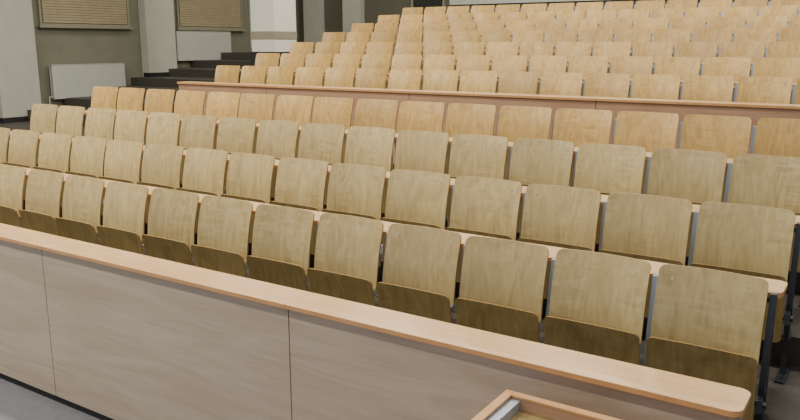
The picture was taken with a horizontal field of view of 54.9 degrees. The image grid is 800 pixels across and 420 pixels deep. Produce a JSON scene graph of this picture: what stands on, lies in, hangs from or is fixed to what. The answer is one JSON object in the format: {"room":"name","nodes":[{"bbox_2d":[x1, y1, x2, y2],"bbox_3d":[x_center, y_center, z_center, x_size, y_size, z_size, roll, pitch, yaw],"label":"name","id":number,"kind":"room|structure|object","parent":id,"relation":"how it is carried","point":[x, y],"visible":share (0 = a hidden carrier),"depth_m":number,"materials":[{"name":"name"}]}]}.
{"room":"lecture hall","nodes":[
{"label":"lecture hall","id":0,"kind":"room"},
{"bbox_2d":[0,378,99,419],"bbox_3d":[-4.913,1.965,3.720,18.900,0.100,6.240,8,14,32],"label":"floor","id":1,"kind":"structure","parent":0,"point":[17,402],"depth_m":5.75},
{"bbox_2d":[0,223,750,419],"bbox_3d":[-2.308,0.868,5.621,8.875,1.240,0.252,8,14,32],"label":"desk","id":2,"kind":"object","parent":1,"relation":"on","point":[100,332],"visible":1,"depth_m":4.56,"materials":[{"name":"brown wood"}]},
{"bbox_2d":[0,52,799,419],"bbox_3d":[0.149,-1.148,12.373,17.400,2.530,14.560,8,14,32],"label":"tiers","id":3,"kind":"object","parent":1,"relation":"on","point":[783,401],"depth_m":5.82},
{"bbox_2d":[250,0,296,65],"bbox_3d":[-2.555,-4.904,15.332,0.680,5.005,0.690,8,14,32],"label":"square column","id":4,"kind":"structure","parent":3,"relation":"on","point":[273,22],"depth_m":15.35,"materials":[{"name":"paint"}]},
{"bbox_2d":[0,164,777,419],"bbox_3d":[-1.922,0.299,6.079,8.860,0.970,0.318,8,14,32],"label":"seats","id":5,"kind":"object","parent":3,"relation":"on","point":[703,323],"visible":0.7,"depth_m":4.54,"materials":[{"name":"brown wood"}]},
{"bbox_2d":[2,164,787,419],"bbox_3d":[-1.842,0.218,6.200,8.885,0.722,0.243,8,14,32],"label":"desk","id":6,"kind":"object","parent":3,"relation":"on","point":[777,286],"visible":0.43,"depth_m":4.42,"materials":[{"name":"brown wood"}]},
{"bbox_2d":[57,110,732,166],"bbox_3d":[-0.864,-0.439,7.588,8.885,0.722,0.243,8,14,32],"label":"desk","id":7,"kind":"object","parent":3,"relation":"on","point":[648,154],"visible":0.02,"depth_m":6.56,"materials":[{"name":"brown wood"}]},
{"bbox_2d":[0,127,799,384],"bbox_3d":[-1.464,-0.025,6.726,8.860,0.970,0.318,8,14,32],"label":"seats","id":8,"kind":"object","parent":3,"relation":"on","point":[750,240],"visible":0.55,"depth_m":5.37,"materials":[{"name":"brown wood"}]},
{"bbox_2d":[9,131,799,341],"bbox_3d":[-1.384,-0.099,6.849,8.885,0.722,0.243,8,14,32],"label":"desk","id":9,"kind":"object","parent":3,"relation":"on","point":[603,197],"visible":0.06,"depth_m":5.30,"materials":[{"name":"brown wood"}]},
{"bbox_2d":[30,104,799,306],"bbox_3d":[-0.944,-0.361,7.466,8.860,0.970,0.318,8,14,32],"label":"seats","id":10,"kind":"object","parent":3,"relation":"on","point":[696,176],"visible":0.38,"depth_m":6.37,"materials":[{"name":"brown wood"}]},
{"bbox_2d":[91,86,799,201],"bbox_3d":[-0.460,-0.690,8.154,8.860,0.970,0.318,8,14,32],"label":"seats","id":11,"kind":"object","parent":3,"relation":"on","point":[729,135],"visible":0.37,"depth_m":7.18,"materials":[{"name":"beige wood"}]},
{"bbox_2d":[177,81,799,164],"bbox_3d":[0.395,-0.970,9.454,8.875,0.966,0.252,8,14,32],"label":"desk","id":12,"kind":"object","parent":3,"relation":"on","point":[755,111],"visible":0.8,"depth_m":8.64,"materials":[{"name":"brown wood"}]},
{"bbox_2d":[214,65,799,103],"bbox_3d":[0.777,-1.311,9.955,8.860,0.970,0.318,8,14,32],"label":"seats","id":13,"kind":"object","parent":3,"relation":"on","point":[750,89],"visible":0.26,"depth_m":9.24,"materials":[{"name":"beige wood"}]},
{"bbox_2d":[279,57,754,65],"bbox_3d":[1.349,-1.727,10.775,8.885,0.722,0.243,8,14,32],"label":"desk","id":14,"kind":"object","parent":3,"relation":"on","point":[280,57],"visible":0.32,"depth_m":10.62,"materials":[{"name":"brown wood"}]},
{"bbox_2d":[240,70,796,86],"bbox_3d":[0.857,-1.392,10.077,8.885,0.722,0.243,8,14,32],"label":"desk","id":15,"kind":"object","parent":3,"relation":"on","point":[240,70],"visible":0.19,"depth_m":9.52,"materials":[{"name":"brown wood"}]},
{"bbox_2d":[255,53,799,103],"bbox_3d":[1.269,-1.646,10.654,8.860,0.970,0.318,8,14,32],"label":"seats","id":16,"kind":"object","parent":3,"relation":"on","point":[737,67],"visible":0.27,"depth_m":10.09,"materials":[{"name":"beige wood"}]},
{"bbox_2d":[313,46,765,49],"bbox_3d":[1.842,-2.062,11.473,8.885,0.722,0.243,8,14,32],"label":"desk","id":17,"kind":"object","parent":3,"relation":"on","point":[314,46],"visible":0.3,"depth_m":11.63,"materials":[{"name":"brown wood"}]},
{"bbox_2d":[290,41,799,88],"bbox_3d":[1.762,-1.981,11.353,8.860,0.970,0.317,8,14,32],"label":"seats","id":18,"kind":"object","parent":3,"relation":"on","point":[753,50],"visible":0.2,"depth_m":10.88,"materials":[{"name":"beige wood"}]},
{"bbox_2d":[322,28,799,69],"bbox_3d":[2.255,-2.316,12.051,8.860,0.970,0.317,8,14,32],"label":"seats","id":19,"kind":"object","parent":3,"relation":"on","point":[719,35],"visible":0.22,"depth_m":11.62,"materials":[{"name":"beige wood"}]},
{"bbox_2d":[345,33,777,37],"bbox_3d":[2.334,-2.397,12.172,8.885,0.722,0.243,8,14,32],"label":"desk","id":20,"kind":"object","parent":3,"relation":"on","point":[733,33],"visible":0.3,"depth_m":12.17,"materials":[{"name":"brown wood"}]},
{"bbox_2d":[351,16,799,49],"bbox_3d":[2.747,-2.651,12.749,8.860,0.970,0.318,8,14,32],"label":"seats","id":21,"kind":"object","parent":3,"relation":"on","point":[779,22],"visible":0.23,"depth_m":12.40,"materials":[{"name":"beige wood"}]},
{"bbox_2d":[373,21,788,28],"bbox_3d":[2.826,-2.732,12.870,8.885,0.722,0.243,8,14,32],"label":"desk","id":22,"kind":"object","parent":3,"relation":"on","point":[746,21],"visible":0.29,"depth_m":13.28,"materials":[{"name":"brown wood"}]},
{"bbox_2d":[377,5,799,40],"bbox_3d":[3.239,-2.986,13.447,8.860,0.970,0.318,8,14,32],"label":"seats","id":23,"kind":"object","parent":3,"relation":"on","point":[788,10],"visible":0.21,"depth_m":13.21,"materials":[{"name":"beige wood"}]},
{"bbox_2d":[402,0,799,31],"bbox_3d":[3.732,-3.321,14.145,8.860,0.970,0.318,8,14,32],"label":"seats","id":24,"kind":"object","parent":3,"relation":"on","point":[652,4],"visible":0.22,"depth_m":14.07,"materials":[{"name":"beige wood"}]},
{"bbox_2d":[471,390,620,419],"bbox_3d":[0.760,1.482,3.001,1.104,1.147,0.654,8,14,32],"label":"lectern","id":25,"kind":"object","parent":1,"relation":"on","point":[510,405],"visible":1,"depth_m":3.30,"materials":[{"name":"laminate"}]},
{"bbox_2d":[31,0,298,105],"bbox_3d":[-8.715,-3.727,13.930,0.200,6.715,20.800,8,14,32],"label":"wall","id":26,"kind":"structure","parent":0,"point":[54,46],"depth_m":17.02,"materials":[{"name":"paint"}]},
{"bbox_2d":[41,0,127,24],"bbox_3d":[-6.748,-5.073,16.419,0.025,2.145,2.060,8,14,32],"label":"blind","id":27,"kind":"object","parent":26,"relation":"attached to","point":[53,11],"visible":1,"depth_m":16.56,"materials":[{"name":"fabric"}]},
{"bbox_2d":[36,0,133,28],"bbox_3d":[-6.746,-5.046,16.423,0.120,2.290,2.300,8,14,32],"label":"frame","id":28,"kind":"object","parent":26,"relation":"attached to","point":[41,24],"visible":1,"depth_m":16.47,"materials":[{"name":"paint"}]},
{"bbox_2d":[49,63,125,103],"bbox_3d":[-6.812,-2.648,16.807,0.154,1.060,1.892,8,14,32],"label":"radiator","id":29,"kind":"object","parent":26,"relation":"attached to","point":[66,80],"visible":0.73,"depth_m":16.59,"materials":[{"name":"metal"}]},
{"bbox_2d":[0,0,251,117],"bbox_3d":[-8.652,-3.660,13.621,0.249,6.715,18.840,8,14,32],"label":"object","id":30,"kind":"structure","parent":26,"relation":"attached to","point":[19,75],"depth_m":15.44,"materials":[{"name":"paint"}]},
{"bbox_2d":[0,48,251,122],"bbox_3d":[-8.625,-1.611,14.046,0.215,2.530,18.860,8,14,32],"label":"baseboard","id":31,"kind":"structure","parent":26,"relation":"attached to","point":[159,74],"depth_m":15.49,"materials":[{"name":"black rubber"}]},
{"bbox_2d":[175,31,230,60],"bbox_3d":[-4.979,-3.953,19.394,0.154,1.060,1.892,8,14,32],"label":"radiator","id":32,"kind":"object","parent":26,"relation":"attached to","point":[190,45],"visible":0.84,"depth_m":19.26,"materials":[{"name":"metal"}]},
{"bbox_2d":[179,0,240,26],"bbox_3d":[-4.779,-5.709,19.364,0.025,2.145,2.060,8,14,32],"label":"blind","id":33,"kind":"object","parent":26,"relation":"attached to","point":[207,13],"visible":1,"depth_m":19.49,"materials":[{"name":"fabric"}]},
{"bbox_2d":[175,0,245,30],"bbox_3d":[-4.777,-5.682,19.369,0.120,2.290,2.300,8,14,32],"label":"frame","id":34,"kind":"object","parent":26,"relation":"attached to","point":[179,27],"visible":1,"depth_m":19.37,"materials":[{"name":"paint"}]},
{"bbox_2d":[298,0,770,41],"bbox_3d":[4.815,-4.508,17.547,18.900,6.715,0.200,8,14,32],"label":"wall","id":35,"kind":"structure","parent":0,"point":[333,13],"depth_m":20.95,"materials":[{"name":"paint"}]},
{"bbox_2d":[303,0,364,51],"bbox_3d":[-1.866,-6.560,21.327,2.000,4.300,0.199,8,14,32],"label":"trim","id":36,"kind":"structure","parent":35,"relation":"attached to","point":[313,10],"depth_m":21.75,"materials":[{"name":"paint"}]},
{"bbox_2d":[411,0,444,21],"bbox_3d":[0.720,-5.182,19.968,1.000,2.150,0.080,8,14,32],"label":"leaf","id":37,"kind":"object","parent":35,"relation":"attached to","point":[414,3],"visible":0.02,"depth_m":19.96,"materials":[{"name":"paint"}]},
{"bbox_2d":[450,0,596,4],"bbox_3d":[6.964,-4.554,15.947,13.600,0.250,0.049,8,14,32],"label":"trim","id":38,"kind":"structure","parent":35,"relation":"attached to","point":[452,2],"depth_m":18.88,"materials":[{"name":"ceramic"}]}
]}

